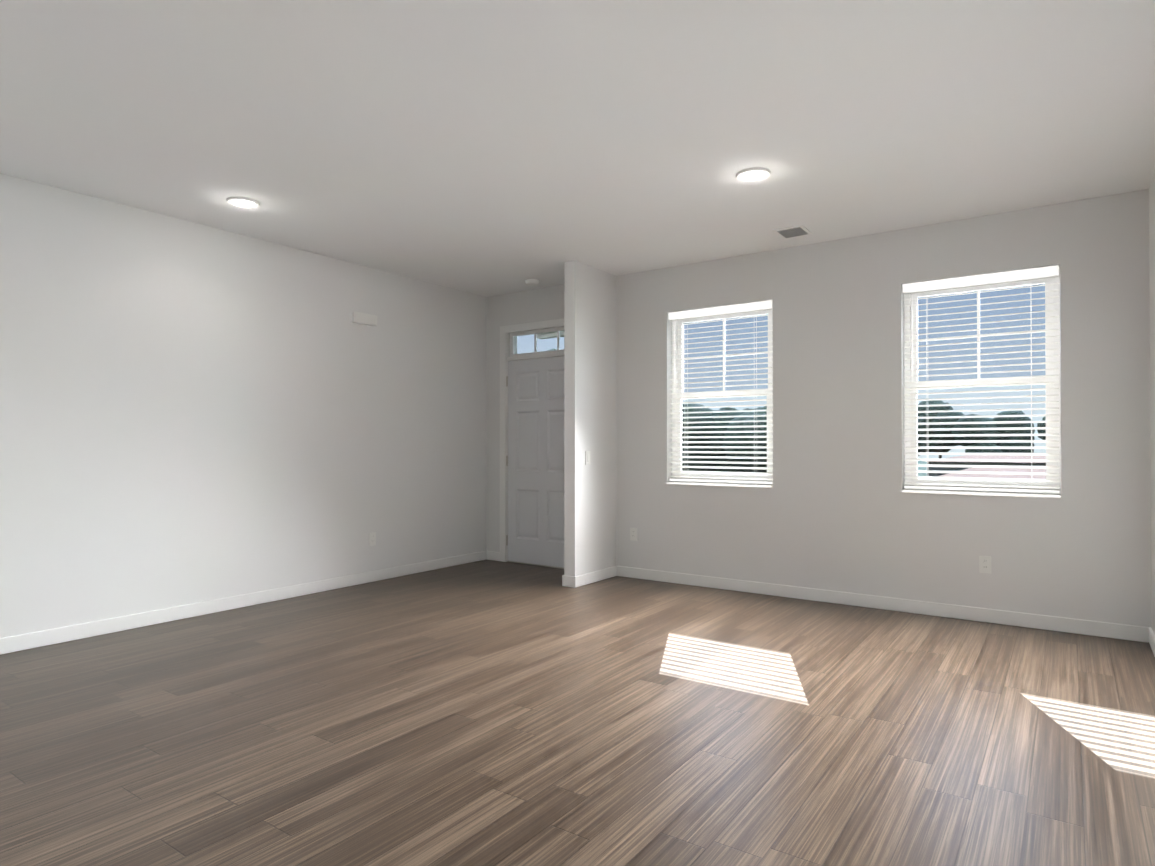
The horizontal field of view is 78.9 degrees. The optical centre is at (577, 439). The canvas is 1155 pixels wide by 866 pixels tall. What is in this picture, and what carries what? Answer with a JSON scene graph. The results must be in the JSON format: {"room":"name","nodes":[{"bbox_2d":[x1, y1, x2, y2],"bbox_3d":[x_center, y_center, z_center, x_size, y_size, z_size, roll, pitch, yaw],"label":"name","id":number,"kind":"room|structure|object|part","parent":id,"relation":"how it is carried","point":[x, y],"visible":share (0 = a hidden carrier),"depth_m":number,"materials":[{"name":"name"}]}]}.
{"room":"empty living room","nodes":[
{"label":"empty living room","id":0,"kind":"room"},
{"bbox_2d":[0,173,486,637],"bbox_3d":[-3.320,-0.151,4.086,0.160,2.740,8.344,0,-1,35],"label":"wall","id":1,"kind":"structure","parent":0,"point":[191,412],"depth_m":4.96,"materials":[{"name":"paint"}]},
{"bbox_2d":[0,551,486,654],"bbox_3d":[-3.249,1.173,4.026,0.014,0.092,8.024,0,-1,35],"label":"baseboard","id":2,"kind":"structure","parent":1,"relation":"attached to","point":[15,643],"depth_m":4.94,"materials":[{"name":"white wood"}]},
{"bbox_2d":[352,311,376,325],"bbox_3d":[-1.831,-1.042,6.041,0.041,0.090,0.240,0,-1,35],"label":"box","id":3,"kind":"object","parent":1,"relation":"attached to","point":[364,318],"visible":1,"depth_m":6.01,"materials":[{"name":"white plastic"}]},
{"bbox_2d":[0,559,1154,865],"bbox_3d":[-1.051,1.267,2.484,5.703,0.120,8.344,0,-1,35],"label":"floor","id":4,"kind":"structure","parent":0,"point":[488,713],"depth_m":2.87,"materials":[{"name":"brown wood"}]},
{"bbox_2d":[0,0,1154,296],"bbox_3d":[-1.051,-1.583,2.505,5.703,0.100,8.344,0,-1,35],"label":"ceiling","id":5,"kind":"structure","parent":0,"point":[486,148],"depth_m":3.33,"materials":[{"name":"paint"}]},
{"bbox_2d":[226,197,259,208],"bbox_3d":[-2.130,-1.511,4.473,0.196,0.011,0.196,0,-1,35],"label":"recessed light","id":6,"kind":"object","parent":5,"relation":"in","point":[244,202],"visible":1,"depth_m":4.47,"materials":[{"name":"white plastic"}]},
{"bbox_2d":[525,279,538,285],"bbox_3d":[-0.427,-1.479,6.608,0.132,0.042,0.132,0,-1,35],"label":"smoke detector","id":7,"kind":"object","parent":5,"relation":"attached to","point":[531,282],"visible":1,"depth_m":6.57,"materials":[{"name":"white plastic"}]},
{"bbox_2d":[736,167,770,181],"bbox_3d":[1.005,-1.515,4.013,0.196,0.011,0.196,0,-1,35],"label":"recessed light","id":8,"kind":"object","parent":5,"relation":"in","point":[755,174],"visible":0.96,"depth_m":4.00,"materials":[{"name":"white plastic"}]},
{"bbox_2d":[773,225,812,238],"bbox_3d":[1.563,-1.506,5.092,0.210,0.013,0.250,0,-1,35],"label":"ceiling vent","id":9,"kind":"object","parent":5,"relation":"in","point":[793,231],"visible":0.98,"depth_m":5.07,"materials":[{"name":"white metal"}]},
{"bbox_2d":[564,260,615,576],"bbox_3d":[0.121,-0.135,6.173,0.110,2.740,0.654,0,-1,35],"label":"wall","id":10,"kind":"structure","parent":0,"point":[590,407],"depth_m":6.05,"materials":[{"name":"paint"}]},
{"bbox_2d":[564,575,573,587],"bbox_3d":[-0.070,1.187,5.889,0.110,0.092,0.014,0,-1,35],"label":"baseboard","id":11,"kind":"structure","parent":10,"relation":"attached to","point":[568,581],"depth_m":5.88,"materials":[{"name":"white wood"}]},
{"bbox_2d":[585,451,589,464],"bbox_3d":[0.092,0.154,6.020,0.015,0.114,0.070,0,-1,35],"label":"light switch","id":12,"kind":"object","parent":10,"relation":"attached to","point":[587,457],"visible":1,"depth_m":6.01,"materials":[{"name":"white plastic"}]},
{"bbox_2d":[574,566,616,587],"bbox_3d":[0.168,1.189,6.122,0.014,0.092,0.668,0,-1,35],"label":"baseboard","id":13,"kind":"structure","parent":10,"relation":"attached to","point":[592,577],"depth_m":6.09,"materials":[{"name":"white wood"}]},
{"bbox_2d":[486,189,1151,627],"bbox_3d":[1.299,-0.137,5.844,5.383,2.740,0.160,0,-1,35],"label":"wall","id":14,"kind":"structure","parent":0,"point":[834,509],"depth_m":5.11,"materials":[{"name":"paint"}]},
{"bbox_2d":[487,551,499,560],"bbox_3d":[-0.868,1.198,7.248,0.184,0.092,0.014,0,-1,35],"label":"baseboard","id":15,"kind":"structure","parent":14,"relation":"attached to","point":[493,555],"depth_m":7.24,"materials":[{"name":"white wood"}]},
{"bbox_2d":[500,318,563,568],"bbox_3d":[-0.316,0.037,6.931,1.092,2.408,0.230,0,-1,35],"label":"entry door","id":16,"kind":"structure","parent":14,"relation":"in","point":[532,458],"depth_m":6.99,"materials":[{"name":"paint"}]},
{"bbox_3d":[-0.304,-0.973,6.956,0.916,0.252,0.040,0,-1,35],"label":"transom sash","id":17,"kind":"part","parent":16,"relation":"part of","materials":[{"name":"white plastic"}]},
{"bbox_3d":[-0.304,-0.973,6.956,0.858,0.194,0.006,0,-1,35],"label":"transom glass","id":18,"kind":"part","parent":16,"relation":"part of","materials":[{"name":"clear glass"}]},
{"bbox_2d":[630,528,636,540],"bbox_3d":[0.504,0.846,6.291,0.070,0.114,0.009,0,-1,35],"label":"electrical outlet","id":19,"kind":"object","parent":14,"relation":"attached to","point":[633,534],"visible":1,"depth_m":6.29,"materials":[{"name":"white plastic"}]},
{"bbox_2d":[666,481,772,487],"bbox_3d":[1.184,0.373,5.863,0.936,0.020,0.110,0,-1,35],"label":"window sill","id":20,"kind":"structure","parent":14,"relation":"attached to","point":[724,484],"depth_m":5.82,"materials":[{"name":"white wood"}]},
{"bbox_2d":[668,300,772,484],"bbox_3d":[1.212,-0.367,5.908,0.936,1.496,0.154,0,-1,35],"label":"window","id":21,"kind":"structure","parent":14,"relation":"in","point":[674,447],"depth_m":5.89,"materials":[{"name":"white plastic"}]},
{"bbox_3d":[1.188,-0.381,5.875,0.928,1.467,0.072,0,-1,35],"label":"window blind rails","id":22,"kind":"part","parent":21,"relation":"part of","materials":[{"name":"white plastic"}]},
{"bbox_3d":[1.236,-0.366,5.942,0.856,1.416,0.056,0,-1,35],"label":"window sash","id":23,"kind":"part","parent":21,"relation":"part of","materials":[{"name":"white plastic"}]},
{"bbox_2d":[537,284,1039,338],"bbox_3d":[1.934,-1.469,6.760,7.383,0.105,2.048,0,-1,35],"label":"roof","id":24,"kind":"structure","parent":14,"relation":"attached to","point":[548,335],"depth_m":9.46,"materials":[{"name":"white"}]},
{"bbox_2d":[617,566,1148,642],"bbox_3d":[1.901,1.183,5.305,3.761,0.092,0.014,0,-1,35],"label":"baseboard","id":25,"kind":"structure","parent":14,"relation":"attached to","point":[1094,628],"depth_m":4.98,"materials":[{"name":"white wood"}]},
{"bbox_2d":[902,489,1060,497],"bbox_3d":[2.728,0.364,4.781,0.936,0.020,0.110,0,-1,35],"label":"window sill","id":26,"kind":"structure","parent":14,"relation":"attached to","point":[984,493],"depth_m":4.73,"materials":[{"name":"white wood"}]},
{"bbox_2d":[903,265,1060,493],"bbox_3d":[2.755,-0.375,4.826,0.936,1.496,0.154,0,-1,35],"label":"window","id":27,"kind":"structure","parent":14,"relation":"in","point":[1055,408],"depth_m":4.78,"materials":[{"name":"white plastic"}]},
{"bbox_3d":[2.732,-0.389,4.792,0.928,1.467,0.072,0,-1,35],"label":"window blind rails","id":28,"kind":"part","parent":27,"relation":"part of","materials":[{"name":"white plastic"}]},
{"bbox_3d":[2.779,-0.375,4.859,0.856,1.416,0.056,0,-1,35],"label":"window sash","id":29,"kind":"part","parent":27,"relation":"part of","materials":[{"name":"white plastic"}]},
{"bbox_2d":[979,556,990,573],"bbox_3d":[2.743,0.839,4.720,0.070,0.114,0.009,0,-1,35],"label":"electrical outlet","id":30,"kind":"object","parent":14,"relation":"attached to","point":[984,564],"visible":1,"depth_m":4.72,"materials":[{"name":"white plastic"}]},
{"bbox_2d":[1149,170,1154,634],"bbox_3d":[1.218,-0.175,0.903,0.160,2.740,8.344,0,-1,35],"label":"wall","id":31,"kind":"structure","parent":0,"point":[1152,301],"depth_m":4.11,"materials":[{"name":"paint"}]},
{"bbox_2d":[1149,627,1154,655],"bbox_3d":[1.146,1.149,0.943,0.014,0.092,8.024,0,-1,35],"label":"baseboard","id":32,"kind":"structure","parent":31,"relation":"attached to","point":[1151,639],"depth_m":4.08,"materials":[{"name":"white wood"}]},
{"label":"outside","id":33,"kind":"structure","parent":0,"visible":0},
{"bbox_2d":[918,461,927,475],"bbox_3d":[76.374,5.369,108.808,310.000,0.300,253.716,0,-1,35],"label":"ground","id":34,"kind":"structure","parent":33,"point":[922,468],"depth_m":132.63,"materials":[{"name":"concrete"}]},
{"bbox_2d":[682,403,715,470],"bbox_3d":[7.412,1.091,48.662,6.487,7.338,8.537,0,-1,35],"label":"tree","id":35,"kind":"object","parent":34,"relation":"on","point":[696,434],"depth_m":46.08,"materials":[{"name":"green plant"}]},
{"bbox_2d":[719,407,736,410],"bbox_3d":[17.994,0.594,81.789,4.521,8.836,3.918,0,-1,35],"label":"tree","id":36,"kind":"object","parent":34,"relation":"on","point":[728,408],"depth_m":81.77,"materials":[{"name":"green plant"}]},
{"bbox_2d":[706,407,765,471],"bbox_3d":[11.558,1.272,47.262,8.815,6.971,8.307,0,-1,35],"label":"tree","id":37,"kind":"object","parent":34,"relation":"on","point":[732,439],"depth_m":44.99,"materials":[{"name":"green plant"}]},
{"bbox_2d":[743,406,766,472],"bbox_3d":[14.534,0.928,43.224,8.509,7.581,6.826,0,-1,35],"label":"tree","id":38,"kind":"object","parent":34,"relation":"on","point":[757,434],"depth_m":42.56,"materials":[{"name":"green plant"}]},
{"bbox_2d":[917,400,963,457],"bbox_3d":[36.757,0.360,71.347,5.477,9.144,5.231,0,-1,35],"label":"tree","id":39,"kind":"object","parent":34,"relation":"on","point":[936,420],"depth_m":70.63,"materials":[{"name":"green plant"}]},
{"bbox_2d":[952,414,1002,452],"bbox_3d":[38.554,1.193,67.611,4.238,7.422,3.939,0,-1,35],"label":"tree","id":40,"kind":"object","parent":34,"relation":"on","point":[977,432],"depth_m":66.42,"materials":[{"name":"green plant"}]},
{"bbox_2d":[927,452,1045,475],"bbox_3d":[39.941,2.859,49.925,26.800,3.820,8.800,0,-1,35],"label":"house","id":41,"kind":"structure","parent":34,"relation":"on","point":[986,462],"depth_m":52.86,"materials":[{"name":"white"}]},
{"bbox_2d":[939,468,1045,481],"bbox_3d":[15.870,2.727,23.447,9.800,3.680,9.800,0,-1,35],"label":"house","id":42,"kind":"structure","parent":34,"relation":"on","point":[999,470],"depth_m":23.33,"materials":[{"name":"white"}]},
{"bbox_2d":[993,410,1034,452],"bbox_3d":[41.701,0.990,67.928,4.339,7.832,4.693,0,-1,35],"label":"tree","id":43,"kind":"object","parent":34,"relation":"on","point":[1006,425],"depth_m":66.07,"materials":[{"name":"green plant"}]},
{"bbox_2d":[1037,416,1045,439],"bbox_3d":[49.698,1.077,72.524,3.633,7.729,3.300,0,-1,35],"label":"tree","id":44,"kind":"object","parent":34,"relation":"on","point":[1042,430],"visible":0.02,"depth_m":72.55,"materials":[{"name":"green plant"}]}
]}

